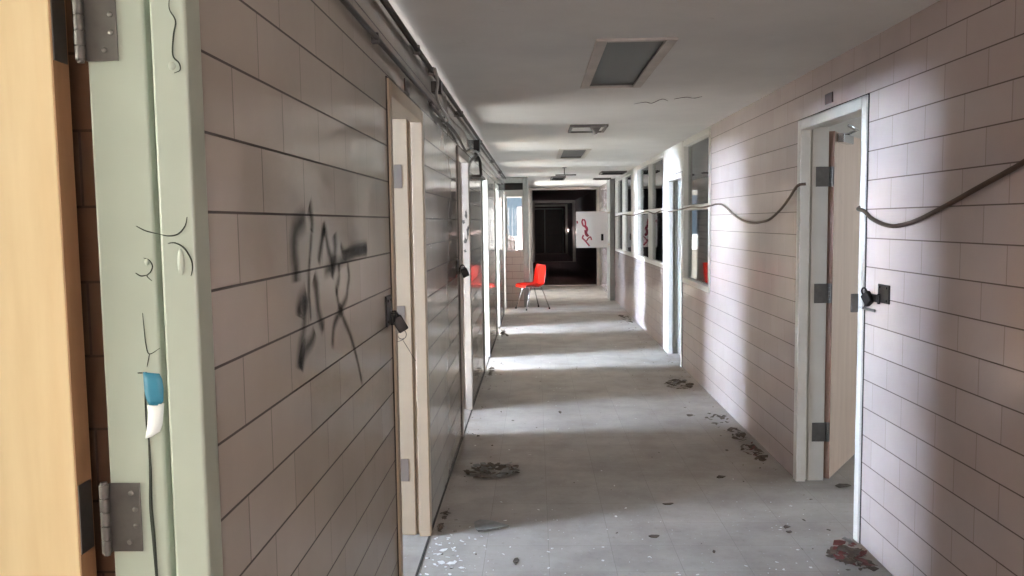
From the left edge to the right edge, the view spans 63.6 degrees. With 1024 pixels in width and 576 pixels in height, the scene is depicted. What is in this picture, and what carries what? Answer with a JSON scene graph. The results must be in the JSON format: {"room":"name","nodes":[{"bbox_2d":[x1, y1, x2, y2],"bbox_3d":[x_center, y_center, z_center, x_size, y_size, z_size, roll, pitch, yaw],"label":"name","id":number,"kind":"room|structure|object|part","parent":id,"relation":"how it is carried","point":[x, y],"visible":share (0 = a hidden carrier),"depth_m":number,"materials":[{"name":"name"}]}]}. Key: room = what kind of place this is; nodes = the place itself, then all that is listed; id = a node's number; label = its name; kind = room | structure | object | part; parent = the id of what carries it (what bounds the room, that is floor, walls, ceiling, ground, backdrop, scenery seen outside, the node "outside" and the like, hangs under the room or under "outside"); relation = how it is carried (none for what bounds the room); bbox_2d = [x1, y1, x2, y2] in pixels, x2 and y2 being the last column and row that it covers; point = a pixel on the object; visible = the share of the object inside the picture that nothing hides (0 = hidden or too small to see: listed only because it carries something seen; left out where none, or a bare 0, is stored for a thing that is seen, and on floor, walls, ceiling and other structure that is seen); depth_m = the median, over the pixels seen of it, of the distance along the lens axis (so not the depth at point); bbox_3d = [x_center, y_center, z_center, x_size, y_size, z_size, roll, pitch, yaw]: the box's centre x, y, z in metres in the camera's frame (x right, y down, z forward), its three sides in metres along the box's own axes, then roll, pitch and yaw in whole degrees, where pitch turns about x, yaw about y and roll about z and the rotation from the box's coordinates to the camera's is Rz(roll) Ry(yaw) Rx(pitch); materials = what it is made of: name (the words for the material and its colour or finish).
{"room":"abandoned building corridor","nodes":[
{"label":"abandoned building corridor","id":0,"kind":"room"},
{"bbox_2d":[65,0,115,575],"bbox_3d":[-2.957,0.290,1.632,4.588,2.418,0.100,-1,5,2],"label":"wall","id":1,"kind":"structure","parent":0,"point":[78,73],"depth_m":1.50,"materials":[{"name":"brown wood"}]},
{"bbox_2d":[199,0,504,575],"bbox_3d":[-0.462,-0.091,5.982,0.151,2.418,19.110,-1,5,2],"label":"wall","id":2,"kind":"structure","parent":0,"point":[294,91],"depth_m":2.11,"materials":[{"name":"beige brick"}]},
{"bbox_2d":[0,0,222,575],"bbox_3d":[-1.091,0.455,0.962,1.152,2.145,0.983,-1,5,2],"label":"door","id":3,"kind":"structure","parent":2,"relation":"in","point":[160,513],"depth_m":1.35,"materials":[{"name":"green metal"}]},
{"bbox_2d":[143,372,163,405],"bbox_3d":[-0.595,0.167,1.369,0.033,0.056,0.004,-1,5,2],"label":"tape strip","id":4,"kind":"object","parent":3,"relation":"attached to","point":[153,383],"visible":1,"depth_m":1.37,"materials":[{"name":"blue plastic"}]},
{"bbox_2d":[145,403,163,438],"bbox_3d":[-0.594,0.221,1.373,0.033,0.059,0.006,-1,5,2],"label":"paper scrap","id":5,"kind":"object","parent":4,"relation":"hanging from","point":[155,413],"visible":1,"depth_m":1.37,"materials":[{"name":"white paper"}]},
{"bbox_3d":[-0.601,0.453,0.948,0.172,2.139,0.971,-1,5,2],"label":"frame","id":6,"kind":"part","parent":3,"relation":"part of","materials":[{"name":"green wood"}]},
{"bbox_2d":[385,294,395,326],"bbox_3d":[-0.459,0.084,3.131,0.019,0.116,0.150,-1,5,2],"label":"hasp","id":7,"kind":"object","parent":2,"relation":"attached to","point":[390,317],"visible":1,"depth_m":3.10,"materials":[{"name":"black metal"}]},
{"bbox_2d":[392,310,407,332],"bbox_3d":[-0.439,0.130,3.203,0.071,0.091,0.026,-2,5,-15],"label":"padlock","id":8,"kind":"object","parent":7,"relation":"hanging from","point":[400,324],"visible":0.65,"depth_m":3.19,"materials":[{"name":"black metal"}]},
{"bbox_2d":[340,0,466,152],"bbox_3d":[-0.510,-0.721,1.512,0.027,0.106,10.100,-1,5,2],"label":"conduit","id":9,"kind":"object","parent":2,"relation":"attached to","point":[375,39],"visible":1,"depth_m":3.17,"materials":[{"name":"grey metal"}]},
{"bbox_2d":[404,78,409,94],"bbox_3d":[-0.461,-0.883,3.625,0.006,0.055,0.130,-1,5,2],"label":"number plate","id":10,"kind":"object","parent":2,"relation":"attached to","point":[406,83],"visible":1,"depth_m":3.61,"materials":[{"name":"grey metal"}]},
{"bbox_2d":[385,76,431,575],"bbox_3d":[-0.524,0.230,3.692,0.172,2.145,0.978,-1,5,2],"label":"door","id":11,"kind":"structure","parent":2,"relation":"in","point":[404,118],"depth_m":4.10,"materials":[{"name":"beige wood"}]},
{"bbox_3d":[-0.572,-0.550,4.074,0.057,0.116,0.003,-1,5,2],"label":"hinge plate","id":12,"kind":"part","parent":11,"relation":"part of","materials":[{"name":"beige paint"}]},
{"bbox_3d":[-0.562,0.147,4.130,0.057,0.116,0.003,-1,5,2],"label":"hinge plate","id":13,"kind":"part","parent":11,"relation":"part of","materials":[{"name":"beige paint"}]},
{"bbox_3d":[-0.552,0.925,4.192,0.057,0.116,0.003,-1,5,2],"label":"hinge plate","id":14,"kind":"part","parent":11,"relation":"part of","materials":[{"name":"beige paint"}]},
{"bbox_2d":[397,331,415,360],"bbox_3d":[-0.424,0.230,3.270,0.109,0.135,0.025,-4,6,-37],"label":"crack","id":15,"kind":"object","parent":11,"relation":"hanging from","point":[405,331],"visible":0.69,"depth_m":3.26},
{"bbox_2d":[431,80,442,94],"bbox_3d":[-0.413,-1.101,4.540,0.054,0.068,0.088,-1,5,2],"label":"junction box","id":16,"kind":"object","parent":2,"relation":"attached to","point":[433,83],"visible":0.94,"depth_m":4.50,"materials":[{"name":"grey metal"}]},
{"bbox_3d":[-0.388,-1.102,4.539,0.004,0.068,0.088,-1,5,2],"label":"plate","id":17,"kind":"part","parent":16,"relation":"part of","materials":[{"name":"grey metal"}]},
{"bbox_2d":[380,0,505,178],"bbox_3d":[-0.387,-1.267,5.830,0.034,0.043,18.800,-1,5,2],"label":"conduit","id":18,"kind":"object","parent":2,"relation":"attached to","point":[416,48],"visible":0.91,"depth_m":3.98,"materials":[{"name":"grey metal"}]},
{"bbox_2d":[433,67,469,148],"bbox_3d":[-0.367,-1.114,5.359,0.024,0.231,2.166,-1,5,2],"label":"conduit","id":19,"kind":"object","parent":2,"relation":"attached to","point":[434,68],"visible":1,"depth_m":4.53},
{"bbox_2d":[456,259,460,273],"bbox_3d":[-0.381,-0.151,5.915,0.019,0.104,0.180,-1,5,2],"label":"hasp","id":20,"kind":"object","parent":2,"relation":"attached to","point":[458,269],"visible":1,"depth_m":5.90,"materials":[{"name":"black metal"}]},
{"bbox_2d":[460,264,468,277],"bbox_3d":[-0.346,-0.123,6.025,0.070,0.099,0.028,-2,5,-15],"label":"padlock","id":21,"kind":"object","parent":20,"relation":"hanging from","point":[464,271],"visible":0.95,"depth_m":6.01,"materials":[{"name":"black metal"}]},
{"bbox_2d":[415,315,503,575],"bbox_3d":[-0.382,1.157,5.498,0.010,0.004,17.750,-1,5,2],"label":"trim","id":22,"kind":"structure","parent":2,"relation":"attached to","point":[436,515],"depth_m":5.01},
{"bbox_2d":[457,145,472,436],"bbox_3d":[-0.445,0.003,6.514,0.172,2.145,0.975,-1,5,2],"label":"door","id":23,"kind":"structure","parent":2,"relation":"in","point":[463,190],"depth_m":6.91,"materials":[{"name":"metal"}]},
{"bbox_2d":[462,211,468,268],"bbox_3d":[-0.387,-0.404,6.902,0.065,0.506,0.001,-1,5,2],"label":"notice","id":24,"kind":"object","parent":23,"relation":"attached to","point":[465,220],"depth_m":6.90,"materials":[{"name":"white paper"}]},
{"bbox_2d":[473,140,479,151],"bbox_3d":[-0.325,-1.316,7.651,0.054,0.108,0.138,-1,5,2],"label":"junction box","id":25,"kind":"object","parent":2,"relation":"attached to","point":[476,143],"visible":0.87,"depth_m":7.59,"materials":[{"name":"black metal"}]},
{"bbox_2d":[471,152,484,180],"bbox_3d":[-0.306,-1.135,7.615,0.090,0.265,0.700,-1,5,2],"label":"wall bracket","id":26,"kind":"object","parent":2,"relation":"attached to","point":[478,177],"visible":0.96,"depth_m":7.64,"materials":[{"name":"black metal"}]},
{"bbox_2d":[481,170,489,371],"bbox_3d":[-0.839,-0.207,9.208,1.112,2.145,0.975,-1,5,2],"label":"door","id":27,"kind":"structure","parent":2,"relation":"in","point":[484,184],"depth_m":9.58,"materials":[{"name":"white metal"}]},
{"bbox_2d":[468,149,503,183],"bbox_3d":[-0.246,-1.447,10.403,0.018,0.089,7.451,-1,5,2],"label":"conduit","id":28,"kind":"object","parent":2,"relation":"attached to","point":[470,150],"visible":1,"depth_m":8.66,"materials":[{"name":"grey metal"}]},
{"bbox_2d":[495,183,500,334],"bbox_3d":[-0.759,-0.437,12.077,1.112,2.145,0.975,-1,5,2],"label":"door","id":29,"kind":"structure","parent":2,"relation":"in","point":[496,185],"depth_m":12.44,"materials":[{"name":"white metal"}]},
{"bbox_2d":[502,190,505,313],"bbox_3d":[-0.685,-0.647,14.695,1.112,2.145,0.850,-1,5,2],"label":"door","id":30,"kind":"structure","parent":2,"relation":"in","point":[503,192],"depth_m":14.98,"materials":[{"name":"white metal"}]},
{"bbox_2d":[506,252,523,306],"bbox_3d":[0.056,-0.165,15.506,0.334,1.035,0.090,-1,5,2],"label":"wall","id":31,"kind":"structure","parent":0,"point":[514,261],"depth_m":15.46,"materials":[{"name":"beige tile"}]},
{"bbox_2d":[505,177,522,251],"bbox_3d":[0.039,-1.370,15.405,0.334,1.383,0.120,-1,5,2],"label":"window","id":32,"kind":"structure","parent":31,"relation":"in","point":[513,185],"depth_m":15.34,"materials":[{"name":"grey glass"}]},
{"bbox_2d":[528,181,530,303],"bbox_3d":[0.333,-1.059,17.961,0.096,2.418,4.920,-1,5,2],"label":"wall","id":33,"kind":"structure","parent":0,"point":[528,181],"depth_m":19.12,"materials":[{"name":"white paint"}]},
{"bbox_2d":[523,177,528,306],"bbox_3d":[0.261,-0.855,15.420,0.097,2.418,0.160,-1,5,2],"label":"trim","id":34,"kind":"structure","parent":33,"relation":"attached to","point":[525,179],"depth_m":15.34,"materials":[{"name":"grey paint"}]},
{"bbox_2d":[517,207,562,249],"bbox_3d":[2.292,-3.308,45.786,4.000,2.418,0.100,-1,5,2],"label":"wall","id":35,"kind":"structure","parent":0,"point":[519,209],"depth_m":45.78,"materials":[{"name":"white paint"}]},
{"bbox_2d":[535,206,565,252],"bbox_3d":[1.904,-2.994,41.918,1.696,2.418,0.120,-1,5,2],"label":"wall","id":36,"kind":"structure","parent":0,"point":[552,206],"depth_m":41.79,"materials":[{"name":"brown paint"}]},
{"bbox_2d":[535,208,563,252],"bbox_3d":[1.844,-2.912,41.906,1.560,2.260,0.120,-1,5,2],"label":"door","id":37,"kind":"structure","parent":36,"relation":"in","point":[549,224],"depth_m":41.90,"materials":[{"name":"black metal"}]},
{"bbox_3d":[1.375,-3.252,41.905,0.210,1.050,0.015,-1,5,2],"label":"panel","id":38,"kind":"part","parent":37,"relation":"part of","materials":[{"name":"brown wood"}]},
{"bbox_3d":[2.125,-3.260,41.883,0.570,1.050,0.015,-1,5,2],"label":"panel","id":39,"kind":"part","parent":37,"relation":"part of","materials":[{"name":"brown wood"}]},
{"bbox_2d":[403,253,892,575],"bbox_3d":[1.466,-0.064,21.230,12.700,0.124,49.600,-1,5,2],"label":"floor","id":40,"kind":"structure","parent":0,"point":[604,433],"depth_m":5.12,"materials":[{"name":"concrete"}]},
{"bbox_2d":[437,523,444,531],"bbox_3d":[-0.372,1.244,4.301,0.037,0.021,0.118,-1,5,2],"label":"debris pile","id":41,"kind":"object","parent":40,"relation":"on","point":[441,525],"visible":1,"depth_m":4.29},
{"bbox_2d":[442,511,449,518],"bbox_3d":[-0.359,1.231,4.489,0.049,0.015,0.115,-1,5,2],"label":"debris pile","id":42,"kind":"object","parent":40,"relation":"on","point":[444,512],"visible":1,"depth_m":4.50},
{"bbox_2d":[463,462,519,477],"bbox_3d":[-0.127,1.138,5.259,0.364,0.072,0.349,-1,5,2],"label":"debris pile","id":43,"kind":"object","parent":40,"relation":"on","point":[484,468],"visible":1,"depth_m":5.24,"materials":[{"name":"grey"}]},
{"bbox_2d":[474,519,508,530],"bbox_3d":[-0.135,1.243,4.306,0.189,0.012,0.149,2,5,31],"label":"scrap","id":44,"kind":"object","parent":40,"relation":"on","point":[480,525],"visible":1,"depth_m":4.32,"materials":[{"name":"grey paper"}]},
{"bbox_2d":[515,264,549,310],"bbox_3d":[0.371,-0.027,15.091,0.502,0.817,0.450,-3,5,-26],"label":"plastic chair","id":45,"kind":"object","parent":40,"relation":"on","point":[540,270],"visible":1,"depth_m":15.18,"materials":[{"name":"red plastic"}]},
{"bbox_2d":[419,334,838,574],"bbox_3d":[0.727,0.950,7.873,2.061,0.008,8.381,-1,5,2],"label":"chips","id":46,"kind":"object","parent":40,"relation":"on","point":[445,549],"visible":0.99,"depth_m":3.96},
{"bbox_2d":[429,315,845,568],"bbox_3d":[0.760,0.902,8.441,2.095,0.013,11.121,-1,5,2],"label":"grit","id":47,"kind":"object","parent":40,"relation":"on","point":[618,315],"visible":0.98,"depth_m":5.70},
{"bbox_2d":[664,377,693,388],"bbox_3d":[1.607,0.910,7.942,0.276,0.054,0.447,-1,5,2],"label":"debris pile","id":48,"kind":"object","parent":40,"relation":"on","point":[675,381],"visible":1,"depth_m":7.92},
{"bbox_2d":[705,413,728,424],"bbox_3d":[1.637,1.027,6.590,0.191,0.035,0.391,-1,5,2],"label":"debris pile","id":49,"kind":"object","parent":40,"relation":"on","point":[719,416],"visible":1,"depth_m":6.58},
{"bbox_2d":[727,427,746,441],"bbox_3d":[1.656,1.068,6.080,0.124,0.034,0.420,-1,5,2],"label":"debris pile","id":50,"kind":"object","parent":40,"relation":"on","point":[730,429],"visible":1,"depth_m":6.04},
{"bbox_2d":[740,442,767,460],"bbox_3d":[1.641,1.105,5.619,0.156,0.034,0.411,-1,5,2],"label":"debris pile","id":51,"kind":"object","parent":40,"relation":"on","point":[760,457],"visible":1,"depth_m":5.59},
{"bbox_2d":[835,483,850,487],"bbox_3d":[1.959,1.169,4.884,0.095,0.009,0.056,-1,5,2],"label":"scrap","id":52,"kind":"object","parent":40,"relation":"on","point":[839,485],"visible":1,"depth_m":4.88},
{"bbox_2d":[842,537,852,544],"bbox_3d":[1.647,1.238,4.051,0.030,0.018,0.103,-1,5,2],"label":"debris pile","id":53,"kind":"object","parent":40,"relation":"on","point":[849,541],"visible":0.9,"depth_m":4.04,"materials":[{"name":"grey"}]},
{"bbox_2d":[826,540,878,570],"bbox_3d":[1.574,1.234,3.851,0.183,0.059,0.299,-2,5,-10],"label":"debris pile","id":54,"kind":"object","parent":40,"relation":"on","point":[841,549],"visible":1,"depth_m":3.82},
{"bbox_2d":[388,0,939,204],"bbox_3d":[1.432,-2.601,21.027,12.700,0.162,49.600,-1,5,2],"label":"ceiling","id":55,"kind":"structure","parent":0,"point":[515,69],"depth_m":4.36,"materials":[{"name":"paint"}]},
{"bbox_2d":[550,176,565,180],"bbox_3d":[0.866,-2.080,15.656,0.270,0.037,1.080,-1,5,2],"label":"ceiling vent","id":56,"kind":"object","parent":55,"relation":"in","point":[553,178],"visible":0.91,"depth_m":15.37,"materials":[{"name":"grey metal"}]},
{"bbox_2d":[555,167,575,175],"bbox_3d":[0.831,-1.802,12.779,0.320,0.125,0.070,-1,5,2],"label":"hanger","id":57,"kind":"object","parent":55,"relation":"hanging from","point":[564,174],"visible":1,"depth_m":12.76,"materials":[{"name":"grey metal"}]},
{"bbox_3d":[0.832,-1.750,12.783,0.320,0.020,0.040,-1,5,2],"label":"plate","id":58,"kind":"part","parent":57,"relation":"part of","materials":[{"name":"grey metal"}]},
{"bbox_2d":[556,149,591,158],"bbox_3d":[0.746,-1.701,10.165,0.374,0.116,1.354,-1,5,2],"label":"ceiling light","id":59,"kind":"object","parent":55,"relation":"attached to","point":[562,153],"visible":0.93,"depth_m":10.29,"materials":[{"name":"white metal"}]},
{"bbox_2d":[568,124,608,134],"bbox_3d":[0.674,-1.389,7.367,0.330,0.082,0.500,-1,5,2],"label":"ceiling light","id":60,"kind":"object","parent":55,"relation":"in","point":[583,128],"visible":1,"depth_m":7.17,"materials":[{"name":"paint"}]},
{"bbox_3d":[0.723,-1.364,7.169,0.100,0.062,0.046,-1,5,2],"label":"hanging blade","id":61,"kind":"part","parent":60,"relation":"part of","materials":[{"name":"grey metal"}]},
{"bbox_2d":[593,178,610,179],"bbox_3d":[1.755,-2.128,16.114,0.340,0.037,0.250,-1,5,2],"label":"ceiling vent","id":62,"kind":"object","parent":55,"relation":"in","point":[593,178],"visible":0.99,"depth_m":16.00,"materials":[{"name":"grey metal"}]},
{"bbox_2d":[599,171,626,174],"bbox_3d":[1.719,-1.969,14.120,0.420,0.037,0.650,-1,5,2],"label":"ceiling vent","id":63,"kind":"object","parent":55,"relation":"in","point":[601,172],"visible":1,"depth_m":13.85,"materials":[{"name":"grey metal"}]},
{"bbox_2d":[580,37,677,88],"bbox_3d":[0.590,-1.241,4.438,0.374,0.116,1.349,-1,5,2],"label":"ceiling light","id":64,"kind":"object","parent":55,"relation":"attached to","point":[617,62],"visible":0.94,"depth_m":4.34,"materials":[{"name":"white metal"}]},
{"bbox_2d":[567,0,1023,575],"bbox_3d":[2.244,-1.336,21.106,0.150,2.418,49.600,-1,5,2],"label":"wall","id":65,"kind":"structure","parent":0,"point":[942,494],"depth_m":3.45,"materials":[{"name":"brick"}]},
{"bbox_2d":[535,204,567,253],"bbox_3d":[1.860,-2.866,40.334,1.696,2.417,0.140,-1,5,2],"label":"trim","id":66,"kind":"structure","parent":65,"relation":"attached to","point":[565,205],"depth_m":40.22,"materials":[{"name":"paint"}]},
{"bbox_2d":[532,200,575,261],"bbox_3d":[1.635,-2.226,32.362,1.696,2.417,0.140,-1,5,2],"label":"trim","id":67,"kind":"structure","parent":65,"relation":"attached to","point":[549,201],"depth_m":32.27,"materials":[{"name":"paint"}]},
{"bbox_2d":[530,187,598,285],"bbox_3d":[1.299,-1.267,20.406,1.696,2.417,0.140,-1,5,2],"label":"trim","id":68,"kind":"structure","parent":65,"relation":"attached to","point":[558,188],"depth_m":20.33,"materials":[{"name":"white paint"}]},
{"bbox_2d":[576,211,609,247],"bbox_3d":[1.602,-1.155,16.341,0.671,0.715,0.100,-1,5,2],"label":"board","id":69,"kind":"object","parent":65,"relation":"attached to","point":[591,227],"visible":1,"depth_m":16.34,"materials":[{"name":"white paint"}]},
{"bbox_2d":[607,178,614,300],"bbox_3d":[1.996,-0.981,16.701,0.093,2.418,0.650,-1,5,2],"label":"trim","id":70,"kind":"structure","parent":65,"relation":"attached to","point":[610,183],"depth_m":16.42,"materials":[{"name":"grey paint"}]},
{"bbox_2d":[615,170,631,256],"bbox_3d":[2.033,-1.316,14.731,0.122,1.400,2.720,-1,5,2],"label":"window","id":71,"kind":"structure","parent":65,"relation":"in","point":[623,183],"depth_m":14.70,"materials":[{"name":"white glass"}]},
{"bbox_3d":[2.036,-1.711,15.369,0.006,0.615,1.285,-1,5,2],"label":"pane","id":72,"kind":"part","parent":71,"relation":"part of","materials":[{"name":"clear glass"}]},
{"bbox_3d":[2.045,-1.038,15.423,0.006,0.635,1.285,-1,5,2],"label":"pane","id":73,"kind":"part","parent":71,"relation":"part of","materials":[{"name":"clear glass"}]},
{"bbox_3d":[1.998,-1.604,14.039,0.006,0.615,1.285,-1,5,2],"label":"pane","id":74,"kind":"part","parent":71,"relation":"part of","materials":[{"name":"clear glass"}]},
{"bbox_3d":[2.007,-0.931,14.092,0.006,0.635,1.285,-1,5,2],"label":"pane","id":75,"kind":"part","parent":71,"relation":"part of","materials":[{"name":"clear glass"}]},
{"bbox_2d":[632,167,636,257],"bbox_3d":[1.946,-1.178,13.013,0.038,1.400,0.730,-1,5,2],"label":"trim","id":76,"kind":"structure","parent":65,"relation":"attached to","point":[634,171],"depth_m":12.98,"materials":[{"name":"white paint"}]},
{"bbox_2d":[637,153,663,267],"bbox_3d":[1.937,-1.044,11.343,0.122,1.400,2.620,-1,5,2],"label":"window","id":77,"kind":"structure","parent":65,"relation":"in","point":[650,175],"depth_m":11.30,"materials":[{"name":"white glass"}]},
{"bbox_3d":[1.940,-1.437,11.956,0.006,0.615,1.235,-1,5,2],"label":"pane","id":78,"kind":"part","parent":77,"relation":"part of","materials":[{"name":"clear glass"}]},
{"bbox_3d":[1.949,-0.764,12.010,0.006,0.635,1.235,-1,5,2],"label":"pane","id":79,"kind":"part","parent":77,"relation":"part of","materials":[{"name":"clear glass"}]},
{"bbox_3d":[1.904,-1.334,10.676,0.006,0.615,1.235,-1,5,2],"label":"pane","id":80,"kind":"part","parent":77,"relation":"part of","materials":[{"name":"clear glass"}]},
{"bbox_3d":[1.913,-0.661,10.730,0.006,0.635,1.235,-1,5,2],"label":"pane","id":81,"kind":"part","parent":77,"relation":"part of","materials":[{"name":"clear glass"}]},
{"bbox_2d":[615,126,710,178],"bbox_3d":[1.897,-1.782,11.681,0.026,0.017,8.730,-1,5,2],"label":"trim","id":82,"kind":"structure","parent":65,"relation":"attached to","point":[709,126],"depth_m":9.22,"materials":[{"name":"white paint"}]},
{"bbox_2d":[664,151,667,351],"bbox_3d":[1.865,-0.429,9.929,0.038,2.400,0.300,-1,5,2],"label":"trim","id":83,"kind":"structure","parent":65,"relation":"attached to","point":[666,152],"depth_m":9.93,"materials":[{"name":"white metal"}]},
{"bbox_2d":[667,143,682,366],"bbox_3d":[1.910,-0.379,9.300,0.172,2.400,0.960,-1,5,2],"label":"door","id":84,"kind":"structure","parent":65,"relation":"in","point":[675,155],"depth_m":9.70,"materials":[{"name":"white metal"}]},
{"bbox_3d":[1.844,-1.425,9.217,0.056,0.300,0.960,-1,5,2],"label":"transom panel","id":85,"kind":"part","parent":84,"relation":"part of","materials":[{"name":"white paint"}]},
{"bbox_2d":[682,128,710,292],"bbox_3d":[1.845,-0.743,8.063,0.122,1.475,1.350,-1,5,2],"label":"window","id":86,"kind":"structure","parent":65,"relation":"in","point":[696,222],"depth_m":8.18,"materials":[{"name":"white glass"}]},
{"bbox_3d":[1.839,-0.412,8.090,0.006,0.710,1.250,-1,5,2],"label":"pane","id":87,"kind":"part","parent":86,"relation":"part of","materials":[{"name":"clear glass"}]},
{"bbox_3d":[1.829,-1.122,8.033,0.006,0.615,1.250,-1,5,2],"label":"pane","id":88,"kind":"part","parent":86,"relation":"part of","materials":[{"name":"clear glass"}]},
{"bbox_2d":[615,183,805,223],"bbox_3d":[1.859,-0.946,10.468,0.056,0.247,11.283,-1,5,2],"label":"cable","id":89,"kind":"object","parent":65,"relation":"attached to","point":[799,184],"visible":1,"depth_m":6.21,"materials":[{"name":"black rubber"}]},
{"bbox_2d":[825,91,832,104],"bbox_3d":[1.684,-1.008,4.388,0.006,0.055,0.110,-1,5,2],"label":"number plate","id":90,"kind":"object","parent":65,"relation":"attached to","point":[828,97],"visible":1,"depth_m":4.38,"materials":[{"name":"grey metal"}]},
{"bbox_2d":[793,93,869,543],"bbox_3d":[1.916,0.092,4.863,0.467,2.167,1.890,1,5,19],"label":"door","id":91,"kind":"structure","parent":65,"relation":"in","point":[831,234],"depth_m":4.94,"materials":[{"name":"white metal"}]},
{"bbox_3d":[1.961,-0.910,4.750,0.065,0.021,0.477,1,5,21],"label":"closer arm","id":92,"kind":"part","parent":91,"relation":"part of","materials":[{"name":"silver metal"}]},
{"bbox_2d":[850,294,875,311],"bbox_3d":[1.659,0.080,3.906,0.039,0.090,0.204,-1,5,2],"label":"door handle","id":93,"kind":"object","parent":91,"relation":"attached to","point":[854,297],"depth_m":4.00,"materials":[{"name":"metal"}]},
{"bbox_2d":[872,284,889,304],"bbox_3d":[1.670,0.028,3.744,0.019,0.092,0.170,-1,5,2],"label":"hasp","id":94,"kind":"object","parent":65,"relation":"attached to","point":[883,296],"visible":1,"depth_m":3.72,"materials":[{"name":"black metal"}]},
{"bbox_2d":[861,287,872,305],"bbox_3d":[1.652,0.041,3.842,0.026,0.088,0.080,-2,5,-15],"label":"padlock","id":95,"kind":"object","parent":94,"relation":"hanging from","point":[866,297],"visible":1,"depth_m":3.83,"materials":[{"name":"black metal"}]},
{"bbox_2d":[856,159,1023,227],"bbox_3d":[1.623,-0.414,1.950,0.066,0.570,4.045,-1,5,2],"label":"cable","id":96,"kind":"object","parent":65,"relation":"attached to","point":[1019,164],"visible":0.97,"depth_m":3.09,"materials":[{"name":"black rubber"}]},
{"bbox_2d":[829,118,861,138],"bbox_3d":[4.564,-0.242,7.028,5.278,2.418,0.100,-1,5,2],"label":"wall","id":97,"kind":"structure","parent":0,"point":[842,127],"depth_m":6.94,"materials":[{"name":"paint"}]},
{"bbox_3d":[-18.530,-2.478,56.088,39.760,0.280,68.870,-1,5,2],"label":"ground","id":98,"kind":"structure","parent":0,"visible":0},
{"bbox_2d":[507,210,509,246],"bbox_3d":[-0.280,-1.865,29.938,0.511,2.175,0.526,-1,5,2],"label":"shrub","id":99,"kind":"object","parent":98,"relation":"on","point":[507,210],"visible":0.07,"depth_m":29.90,"materials":[{"name":"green plant"}]},
{"bbox_2d":[507,235,517,249],"bbox_3d":[-0.966,-2.255,39.990,2.400,1.370,4.200,-1,5,2],"label":"shed","id":100,"kind":"object","parent":98,"relation":"on","point":[512,246],"visible":0.21,"depth_m":37.99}
]}

